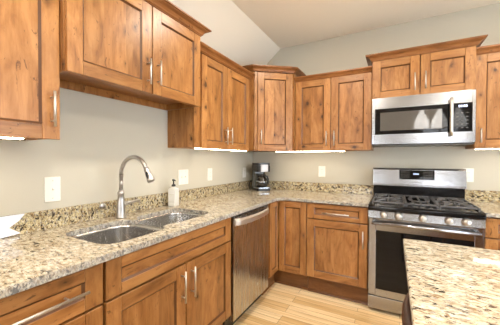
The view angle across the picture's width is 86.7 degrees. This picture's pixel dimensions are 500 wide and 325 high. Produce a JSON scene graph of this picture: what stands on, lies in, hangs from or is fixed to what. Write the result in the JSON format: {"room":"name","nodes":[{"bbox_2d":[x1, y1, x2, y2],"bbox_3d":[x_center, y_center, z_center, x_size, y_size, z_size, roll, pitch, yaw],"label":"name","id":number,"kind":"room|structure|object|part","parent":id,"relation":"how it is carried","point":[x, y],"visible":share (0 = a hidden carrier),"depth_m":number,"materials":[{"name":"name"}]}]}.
{"room":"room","nodes":[
{"label":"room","id":0,"kind":"room"},
{"bbox_2d":[0,88,252,216],"bbox_3d":[-1.531,0.069,0.737,0.100,2.420,6.600,1,1,28],"label":"wall","id":1,"kind":"structure","parent":0,"point":[97,133],"depth_m":1.69,"materials":[{"name":"beige paint"}]},
{"bbox_2d":[0,0,59,139],"bbox_3d":[-1.177,-0.557,0.900,0.353,0.912,0.838,1,1,28],"label":"upper cabinet","id":2,"kind":"object","parent":1,"relation":"attached to","point":[29,29],"visible":1,"depth_m":1.12,"materials":[{"name":"brown wood"}]},
{"bbox_2d":[0,137,23,138],"bbox_3d":[-1.115,-0.100,0.861,0.032,0.010,0.620,1,1,28],"label":"light","id":3,"kind":"object","parent":2,"relation":"attached to","point":[0,137],"visible":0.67,"depth_m":1.08,"materials":[{"name":"white plastic"}]},
{"bbox_3d":[-0.868,-0.236,1.169,0.038,0.155,0.011,1,1,28],"label":"handle","id":4,"kind":"part","parent":2,"relation":"part of","materials":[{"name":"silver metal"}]},
{"bbox_2d":[44,177,60,201],"bbox_3d":[-1.079,0.147,1.450,0.016,0.135,0.078,1,1,28],"label":"light switch","id":5,"kind":"object","parent":1,"relation":"attached to","point":[52,187],"visible":1,"depth_m":1.45,"materials":[{"name":"white plastic"}]},
{"bbox_2d":[59,0,211,110],"bbox_3d":[-0.728,-0.715,1.670,0.408,0.588,1.059,1,1,28],"label":"upper cabinet","id":6,"kind":"object","parent":1,"relation":"attached to","point":[141,52],"visible":0.97,"depth_m":1.54,"materials":[{"name":"brown wood"}]},
{"bbox_3d":[-0.718,-0.683,1.404,0.020,0.532,0.476,1,1,28],"label":"door","id":7,"kind":"part","parent":6,"relation":"part of","materials":[{"name":"brown wood"}]},
{"bbox_3d":[-0.596,-0.539,1.570,0.038,0.150,0.011,1,1,28],"label":"handle","id":8,"kind":"part","parent":6,"relation":"part of","materials":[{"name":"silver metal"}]},
{"bbox_3d":[-0.559,-0.552,1.639,0.038,0.150,0.011,1,1,28],"label":"handle","id":9,"kind":"part","parent":6,"relation":"part of","materials":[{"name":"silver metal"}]},
{"bbox_3d":[-0.493,-0.688,1.818,0.020,0.532,0.452,1,1,28],"label":"door","id":10,"kind":"part","parent":6,"relation":"part of","materials":[{"name":"brown wood"}]},
{"bbox_3d":[-0.727,-0.981,1.666,0.408,0.055,1.059,1,1,28],"label":"crown moulding","id":11,"kind":"part","parent":6,"relation":"part of","materials":[{"name":"brown wood"}]},
{"bbox_2d":[178,169,187,184],"bbox_3d":[-0.588,0.129,2.353,0.016,0.132,0.125,1,1,28],"label":"light switch","id":12,"kind":"object","parent":1,"relation":"attached to","point":[182,174],"visible":1,"depth_m":2.34,"materials":[{"name":"white plastic"}]},
{"bbox_2d":[0,180,372,238],"bbox_3d":[-0.179,0.307,1.598,1.458,0.102,3.599,1,1,28],"label":"backsplash","id":13,"kind":"structure","parent":1,"relation":"attached to","point":[35,221],"depth_m":1.94,"materials":[{"name":"stone"}]},
{"bbox_2d":[207,168,211,180],"bbox_3d":[-0.408,0.121,2.693,0.008,0.125,0.078,1,1,28],"label":"wall outlet","id":14,"kind":"object","parent":1,"relation":"attached to","point":[209,170],"visible":1,"depth_m":2.68,"materials":[{"name":"white plastic"}]},
{"bbox_2d":[168,41,254,150],"bbox_3d":[-0.314,-0.524,2.494,0.351,0.808,0.893,1,1,28],"label":"upper cabinet","id":15,"kind":"object","parent":1,"relation":"attached to","point":[221,120],"visible":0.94,"depth_m":2.29,"materials":[{"name":"brown wood"}]},
{"bbox_3d":[-0.303,-0.491,2.265,0.020,0.749,0.360,1,1,28],"label":"door","id":16,"kind":"part","parent":15,"relation":"part of","materials":[{"name":"brown wood"}]},
{"bbox_2d":[194,147,240,150],"bbox_3d":[-0.240,-0.119,2.459,0.032,0.010,0.820,1,1,28],"label":"light","id":17,"kind":"object","parent":15,"relation":"attached to","point":[194,147],"visible":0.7,"depth_m":2.29,"materials":[{"name":"white plastic"}]},
{"bbox_3d":[-0.210,-0.239,2.383,0.038,0.155,0.011,1,1,28],"label":"handle","id":18,"kind":"part","parent":15,"relation":"part of","materials":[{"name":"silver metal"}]},
{"bbox_3d":[-0.188,-0.900,2.422,0.068,0.052,0.893,1,1,28],"label":"crown moulding","id":19,"kind":"part","parent":15,"relation":"part of","materials":[{"name":"brown wood"}]},
{"bbox_3d":[-0.116,-0.495,2.611,0.020,0.749,0.410,1,1,28],"label":"door","id":20,"kind":"part","parent":15,"relation":"part of","materials":[{"name":"brown wood"}]},
{"bbox_2d":[243,167,245,177],"bbox_3d":[-0.071,0.125,3.315,0.008,0.125,0.078,1,1,28],"label":"wall outlet","id":21,"kind":"object","parent":1,"relation":"attached to","point":[244,168],"visible":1,"depth_m":3.31,"materials":[{"name":"white plastic"}]},
{"bbox_2d":[233,274,401,324],"bbox_3d":[0.331,1.329,-0.316,4.400,0.060,6.700,1,1,28],"label":"floor","id":22,"kind":"structure","parent":0,"point":[281,304],"depth_m":2.24,"materials":[{"name":"brown wood"}]},
{"bbox_2d":[0,263,102,324],"bbox_3d":[-0.983,0.836,0.956,0.666,0.882,0.572,1,1,28],"label":"base cabinet","id":23,"kind":"object","parent":22,"relation":"on","point":[76,298],"visible":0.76,"depth_m":0.93,"materials":[{"name":"brown wood"}]},
{"bbox_3d":[-0.706,0.482,0.801,0.038,0.011,0.420,1,1,28],"label":"handle","id":24,"kind":"part","parent":23,"relation":"part of","materials":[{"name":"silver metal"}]},
{"bbox_3d":[-0.663,0.841,0.946,0.020,0.536,0.278,1,1,28],"label":"door","id":25,"kind":"part","parent":23,"relation":"part of","materials":[{"name":"brown wood"}]},
{"bbox_2d":[101,217,230,324],"bbox_3d":[-0.619,0.828,1.627,0.666,0.882,0.951,1,1,28],"label":"base cabinet","id":26,"kind":"object","parent":22,"relation":"on","point":[184,279],"visible":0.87,"depth_m":1.42,"materials":[{"name":"brown wood"}]},
{"bbox_3d":[-0.480,0.837,1.284,0.020,0.536,0.467,1,1,28],"label":"door","id":27,"kind":"part","parent":26,"relation":"part of","materials":[{"name":"brown wood"}]},
{"bbox_3d":[-0.359,0.678,1.443,0.038,0.170,0.011,1,1,28],"label":"handle","id":28,"kind":"part","parent":26,"relation":"part of","materials":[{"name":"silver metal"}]},
{"bbox_3d":[-0.322,0.678,1.511,0.038,0.170,0.011,1,1,28],"label":"handle","id":29,"kind":"part","parent":26,"relation":"part of","materials":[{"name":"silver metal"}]},
{"bbox_3d":[-0.255,0.832,1.699,0.020,0.536,0.462,1,1,28],"label":"door","id":30,"kind":"part","parent":26,"relation":"part of","materials":[{"name":"brown wood"}]},
{"bbox_2d":[223,204,268,324],"bbox_3d":[-0.216,0.821,2.319,0.657,0.878,0.622,1,1,28],"label":"dishwasher","id":31,"kind":"object","parent":22,"relation":"on","point":[249,229],"visible":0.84,"depth_m":2.11,"materials":[{"name":"grey metal"}]},
{"bbox_3d":[0.050,0.438,2.173,0.057,0.054,0.576,1,1,28],"label":"handle","id":32,"kind":"part","parent":31,"relation":"part of","materials":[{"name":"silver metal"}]},
{"bbox_2d":[261,200,307,294],"bbox_3d":[0.230,0.813,2.934,0.911,0.882,0.869,1,1,28],"label":"base cabinet","id":33,"kind":"object","parent":22,"relation":"on","point":[287,223],"visible":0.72,"depth_m":2.62,"materials":[{"name":"brown wood"}]},
{"bbox_2d":[0,180,372,298],"bbox_3d":[-0.179,0.321,1.598,1.458,0.131,3.599,1,1,28],"label":"countertop","id":34,"kind":"structure","parent":33,"relation":"on","point":[44,250],"depth_m":1.50,"materials":[{"name":"beige stone"}]},
{"bbox_2d":[0,214,23,237],"bbox_3d":[-1.199,0.306,1.191,0.008,0.102,0.310,1,1,28],"label":"paper sheet","id":35,"kind":"object","parent":34,"relation":"on","point":[6,222],"visible":1,"depth_m":1.27,"materials":[{"name":"white paper"}]},
{"bbox_3d":[-0.934,0.276,1.679,0.012,0.041,0.041,1,1,28],"label":"air switch button","id":36,"kind":"part","parent":34,"relation":"part of","materials":[{"name":"silver metal"}]},
{"bbox_2d":[116,155,154,218],"bbox_3d":[-0.693,0.154,1.686,0.310,0.401,0.166,1,1,28],"label":"kitchen faucet","id":37,"kind":"object","parent":34,"relation":"on","point":[121,203],"visible":1,"depth_m":1.68,"materials":[{"name":"silver metal"}]},
{"bbox_3d":[-0.729,0.067,1.651,0.242,0.226,0.026,1,1,26],"label":"spout","id":38,"kind":"part","parent":37,"relation":"part of","materials":[{"name":"silver metal"}]},
{"bbox_3d":[-0.792,0.267,1.764,0.031,0.033,0.126,1,1,31],"label":"lever","id":39,"kind":"part","parent":37,"relation":"part of","materials":[{"name":"silver metal"}]},
{"bbox_2d":[71,212,201,243],"bbox_3d":[-0.595,0.488,1.605,0.435,0.203,0.860,1,1,28],"label":"sink","id":40,"kind":"object","parent":34,"relation":"in","point":[119,233],"visible":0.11,"depth_m":1.62,"materials":[{"name":"silver metal"}]},
{"bbox_3d":[-0.701,0.490,1.409,0.435,0.203,0.415,1,1,28],"label":"bowl","id":41,"kind":"part","parent":40,"relation":"part of","materials":[{"name":"silver metal"}]},
{"bbox_3d":[-0.514,0.471,1.796,0.395,0.173,0.447,1,1,28],"label":"bowl","id":42,"kind":"part","parent":40,"relation":"part of","materials":[{"name":"silver metal"}]},
{"bbox_2d":[168,179,178,205],"bbox_3d":[-0.616,0.241,2.136,0.068,0.215,0.068,0,1,16],"label":"soap dispenser","id":43,"kind":"object","parent":34,"relation":"on","point":[173,192],"visible":1,"depth_m":2.11,"materials":[{"name":"white"}]},
{"bbox_2d":[249,163,270,190],"bbox_3d":[0.118,0.171,3.249,0.211,0.330,0.298,0,1,-20],"label":"coffee maker","id":44,"kind":"object","parent":34,"relation":"on","point":[259,181],"visible":1,"depth_m":3.17,"materials":[{"name":"black plastic"}]},
{"bbox_3d":[0.106,0.173,3.334,0.164,0.266,0.073,0,1,-20],"label":"water tank","id":45,"kind":"part","parent":44,"relation":"part of","materials":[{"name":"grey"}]},
{"bbox_3d":[0.133,0.020,3.259,0.160,0.030,0.223,0,1,-20],"label":"lid","id":46,"kind":"part","parent":44,"relation":"part of","materials":[{"name":"black plastic"}]},
{"bbox_3d":[0.171,0.068,3.151,0.096,0.086,0.019,0,1,-20],"label":"panel","id":47,"kind":"part","parent":44,"relation":"part of","materials":[{"name":"silver metal"}]},
{"bbox_3d":[0.232,0.737,2.594,0.020,0.705,0.196,1,1,28],"label":"door","id":48,"kind":"part","parent":33,"relation":"part of","materials":[{"name":"brown wood"}]},
{"bbox_3d":[0.420,0.737,2.621,0.278,0.705,0.020,1,1,28],"label":"door","id":49,"kind":"part","parent":33,"relation":"part of","materials":[{"name":"brown wood"}]},
{"bbox_2d":[307,202,368,304],"bbox_3d":[0.919,0.818,2.676,0.542,0.882,0.666,1,1,28],"label":"base cabinet","id":50,"kind":"object","parent":22,"relation":"on","point":[337,235],"visible":0.89,"depth_m":2.42,"materials":[{"name":"brown wood"}]},
{"bbox_3d":[0.771,0.467,2.395,0.235,0.011,0.038,1,1,28],"label":"handle","id":51,"kind":"part","parent":50,"relation":"part of","materials":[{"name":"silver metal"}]},
{"bbox_3d":[0.785,0.461,2.420,0.534,0.139,0.020,1,1,28],"label":"drawer","id":52,"kind":"part","parent":50,"relation":"part of","materials":[{"name":"brown wood"}]},
{"bbox_3d":[0.784,0.816,2.425,0.534,0.552,0.020,1,1,28],"label":"door","id":53,"kind":"part","parent":50,"relation":"part of","materials":[{"name":"brown wood"}]},
{"bbox_2d":[402,292,411,324],"bbox_3d":[0.622,0.860,0.687,0.404,0.851,0.410,1,1,28],"label":"bar stool","id":54,"kind":"object","parent":22,"relation":"on","point":[406,312],"visible":0.45,"depth_m":0.77,"materials":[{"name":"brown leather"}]},
{"bbox_2d":[368,167,485,314],"bbox_3d":[1.481,0.663,2.331,0.764,1.207,0.714,1,1,28],"label":"gas range","id":55,"kind":"object","parent":22,"relation":"on","point":[423,204],"visible":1,"depth_m":2.19,"materials":[{"name":"grey metal"}]},
{"bbox_3d":[1.092,0.430,2.160,0.060,0.060,0.044,1,1,28],"label":"knob","id":56,"kind":"part","parent":55,"relation":"part of","materials":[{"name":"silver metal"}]},
{"bbox_3d":[1.351,1.183,2.102,0.756,0.105,0.042,1,1,28],"label":"storage drawer","id":57,"kind":"part","parent":55,"relation":"part of","materials":[{"name":"silver metal"}]},
{"bbox_3d":[1.202,0.350,2.295,0.144,0.022,0.144,1,1,28],"label":"burner","id":58,"kind":"part","parent":55,"relation":"part of","materials":[{"name":"grey metal"}]},
{"bbox_3d":[1.184,0.431,2.111,0.060,0.060,0.044,1,1,28],"label":"knob","id":59,"kind":"part","parent":55,"relation":"part of","materials":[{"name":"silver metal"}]},
{"bbox_3d":[1.328,0.433,2.033,0.060,0.060,0.044,1,1,28],"label":"knob","id":60,"kind":"part","parent":55,"relation":"part of","materials":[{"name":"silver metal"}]},
{"bbox_3d":[1.352,0.797,2.096,0.756,0.650,0.044,1,1,28],"label":"oven door","id":61,"kind":"part","parent":55,"relation":"part of","materials":[{"name":"silver metal"}]},
{"bbox_3d":[1.327,0.502,2.044,0.704,0.027,0.066,1,1,28],"label":"handle","id":62,"kind":"part","parent":55,"relation":"part of","materials":[{"name":"silver metal"}]},
{"bbox_2d":[368,196,485,219],"bbox_3d":[1.473,0.374,2.311,0.760,0.048,0.625,1,1,28],"label":"cooktop","id":63,"kind":"object","parent":55,"relation":"in","point":[421,211],"depth_m":2.08,"materials":[{"name":"black metal"}]},
{"bbox_3d":[1.347,0.435,2.080,0.760,0.066,0.070,1,1,28],"label":"control panel","id":64,"kind":"part","parent":55,"relation":"part of","materials":[{"name":"silver metal"}]},
{"bbox_3d":[1.473,0.434,1.954,0.060,0.060,0.044,1,1,28],"label":"knob","id":65,"kind":"part","parent":55,"relation":"part of","materials":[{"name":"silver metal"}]},
{"bbox_3d":[1.607,0.354,2.075,0.132,0.022,0.132,1,1,28],"label":"burner","id":66,"kind":"part","parent":55,"relation":"part of","materials":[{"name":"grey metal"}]},
{"bbox_3d":[1.562,0.435,1.906,0.060,0.060,0.044,1,1,28],"label":"knob","id":67,"kind":"part","parent":55,"relation":"part of","materials":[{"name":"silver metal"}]},
{"bbox_2d":[484,217,499,249],"bbox_3d":[2.170,0.832,1.998,0.760,0.882,0.666,1,1,28],"label":"base cabinet","id":68,"kind":"object","parent":22,"relation":"on","point":[492,231],"visible":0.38,"depth_m":1.90,"materials":[{"name":"brown wood"}]},
{"bbox_2d":[465,190,499,217],"bbox_3d":[2.175,0.323,1.999,0.764,0.131,0.649,1,1,28],"label":"countertop","id":69,"kind":"structure","parent":68,"relation":"on","point":[488,201],"depth_m":2.35,"materials":[{"name":"beige stone"}]},
{"bbox_3d":[1.869,0.827,1.837,0.374,0.552,0.020,1,1,28],"label":"door","id":70,"kind":"part","parent":68,"relation":"part of","materials":[{"name":"brown wood"}]},
{"bbox_3d":[2.036,0.474,1.742,0.752,0.139,0.020,1,1,28],"label":"drawer","id":71,"kind":"part","parent":68,"relation":"part of","materials":[{"name":"brown wood"}]},
{"bbox_3d":[0.898,0.856,-0.139,0.780,0.883,2.261,1,1,28],"label":"kitchen island","id":72,"kind":"object","parent":22,"relation":"on","visible":0},
{"bbox_2d":[403,238,499,324],"bbox_3d":[0.731,0.398,-0.057,1.260,0.029,2.355,1,1,28],"label":"island countertop","id":73,"kind":"structure","parent":72,"relation":"on","point":[449,284],"depth_m":0.81,"materials":[{"name":"beige stone"}]},
{"bbox_2d":[169,0,499,65],"bbox_3d":[0.339,-1.264,-0.351,4.400,0.427,6.700,1,1,28],"label":"ceiling","id":74,"kind":"structure","parent":0,"point":[246,32],"depth_m":2.54,"materials":[{"name":"beige paint"}]},
{"bbox_2d":[253,3,499,195],"bbox_3d":[1.909,-0.098,2.566,4.200,2.727,0.100,1,1,28],"label":"wall","id":75,"kind":"structure","parent":0,"point":[349,51],"depth_m":2.79,"materials":[{"name":"beige paint"}]},
{"bbox_2d":[242,64,305,151],"bbox_3d":[0.204,-0.578,3.047,0.734,0.900,0.669,1,1,28],"label":"upper cabinet","id":76,"kind":"object","parent":75,"relation":"attached to","point":[272,89],"visible":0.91,"depth_m":2.85,"materials":[{"name":"brown wood"}]},
{"bbox_3d":[0.231,-0.999,2.933,0.989,0.055,0.319,0,1,-14],"label":"crown moulding","id":77,"kind":"part","parent":76,"relation":"part of","materials":[{"name":"brown wood"}]},
{"bbox_3d":[0.268,-0.542,2.860,0.381,0.835,0.020,0,1,-10],"label":"door","id":78,"kind":"part","parent":76,"relation":"part of","materials":[{"name":"brown wood"}]},
{"bbox_2d":[275,150,344,151],"bbox_3d":[0.639,-0.123,2.899,0.770,0.010,0.032,1,1,28],"label":"light","id":79,"kind":"object","parent":76,"relation":"attached to","point":[332,150],"visible":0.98,"depth_m":2.86,"materials":[{"name":"white plastic"}]},
{"bbox_2d":[298,151,338,151],"bbox_3d":[0.639,-0.119,2.899,0.758,0.004,0.026,1,1,28],"label":"diffuser","id":80,"kind":"object","parent":79,"relation":"attached to","point":[298,151],"depth_m":2.83,"materials":[{"name":"white plastic"}]},
{"bbox_2d":[318,166,324,176],"bbox_3d":[0.838,0.105,3.087,0.078,0.125,0.008,1,1,28],"label":"wall outlet","id":81,"kind":"object","parent":75,"relation":"attached to","point":[321,168],"visible":1,"depth_m":3.08,"materials":[{"name":"white plastic"}]},
{"bbox_2d":[294,66,373,150],"bbox_3d":[0.900,-0.525,2.853,0.772,0.797,0.347,1,1,28],"label":"upper cabinet","id":82,"kind":"object","parent":75,"relation":"attached to","point":[333,110],"visible":0.94,"depth_m":2.72,"materials":[{"name":"brown wood"}]},
{"bbox_3d":[0.671,-0.503,2.840,0.377,0.748,0.020,1,1,28],"label":"door","id":83,"kind":"part","parent":82,"relation":"part of","materials":[{"name":"brown wood"}]},
{"bbox_3d":[0.833,-0.898,2.724,0.772,0.048,0.064,1,1,28],"label":"crown moulding","id":84,"kind":"part","parent":82,"relation":"part of","materials":[{"name":"brown wood"}]},
{"bbox_3d":[1.011,-0.500,2.656,0.380,0.748,0.020,1,1,28],"label":"door","id":85,"kind":"part","parent":82,"relation":"part of","materials":[{"name":"brown wood"}]},
{"bbox_2d":[365,34,487,98],"bbox_3d":[1.563,-0.797,2.452,0.878,0.410,0.414,1,1,28],"label":"upper cabinet","id":86,"kind":"object","parent":75,"relation":"attached to","point":[448,66],"visible":0.8,"depth_m":2.29,"materials":[{"name":"brown wood"}]},
{"bbox_3d":[1.326,-0.770,2.419,0.377,0.354,0.020,1,1,28],"label":"door","id":87,"kind":"part","parent":86,"relation":"part of","materials":[{"name":"brown wood"}]},
{"bbox_3d":[1.447,-0.711,2.321,0.011,0.150,0.038,1,1,28],"label":"handle","id":88,"kind":"part","parent":86,"relation":"part of","materials":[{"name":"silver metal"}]},
{"bbox_2d":[372,89,475,146],"bbox_3d":[1.550,-0.372,2.438,0.757,0.434,0.454,1,1,28],"label":"microwave","id":89,"kind":"object","parent":86,"relation":"attached to","point":[442,118],"visible":1,"depth_m":2.27,"materials":[{"name":"grey metal"}]},
{"bbox_3d":[1.421,-0.372,2.336,0.571,0.234,0.034,1,1,28],"label":"door glass","id":90,"kind":"part","parent":89,"relation":"part of","materials":[{"name":"black glass"}]},
{"bbox_3d":[1.643,-0.371,2.162,0.025,0.312,0.058,1,1,28],"label":"handle","id":91,"kind":"part","parent":89,"relation":"part of","materials":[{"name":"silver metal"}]},
{"bbox_3d":[1.731,-0.368,2.168,0.132,0.234,0.034,1,1,28],"label":"control panel","id":92,"kind":"part","parent":89,"relation":"part of","materials":[{"name":"black glass"}]},
{"bbox_3d":[1.516,-0.712,2.284,0.011,0.150,0.038,1,1,28],"label":"handle","id":93,"kind":"part","parent":86,"relation":"part of","materials":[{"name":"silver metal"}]},
{"bbox_3d":[1.564,-0.975,2.449,0.878,0.055,0.414,1,1,28],"label":"crown moulding","id":94,"kind":"part","parent":86,"relation":"part of","materials":[{"name":"brown wood"}]},
{"bbox_3d":[1.665,-0.766,2.236,0.377,0.354,0.020,1,1,28],"label":"door","id":95,"kind":"part","parent":86,"relation":"part of","materials":[{"name":"brown wood"}]},
{"bbox_2d":[463,168,473,181],"bbox_3d":[2.018,0.117,2.447,0.078,0.125,0.008,1,1,28],"label":"wall outlet","id":96,"kind":"object","parent":75,"relation":"attached to","point":[469,171],"visible":0.86,"depth_m":2.44,"materials":[{"name":"white plastic"}]},
{"bbox_2d":[465,44,499,148],"bbox_3d":[2.252,-0.525,2.120,0.760,0.815,0.347,1,1,28],"label":"upper cabinet","id":97,"kind":"object","parent":75,"relation":"attached to","point":[487,57],"visible":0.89,"depth_m":2.15,"materials":[{"name":"brown wood"}]},
{"bbox_3d":[2.028,-0.500,2.104,0.374,0.761,0.020,1,1,28],"label":"door","id":98,"kind":"part","parent":97,"relation":"part of","materials":[{"name":"brown wood"}]},
{"bbox_2d":[474,148,499,149],"bbox_3d":[2.201,-0.111,2.066,0.700,0.010,0.032,1,1,28],"label":"light","id":99,"kind":"object","parent":97,"relation":"attached to","point":[474,148],"visible":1,"depth_m":2.19,"materials":[{"name":"white plastic"}]},
{"bbox_3d":[2.185,-0.905,1.990,0.760,0.052,0.064,1,1,28],"label":"crown moulding","id":100,"kind":"part","parent":97,"relation":"part of","materials":[{"name":"brown wood"}]},
{"bbox_2d":[465,190,499,202],"bbox_3d":[2.325,0.305,2.276,0.764,0.102,0.020,1,1,28],"label":"backsplash","id":101,"kind":"structure","parent":75,"relation":"attached to","point":[470,195],"depth_m":2.39,"materials":[{"name":"stone"}]}
]}

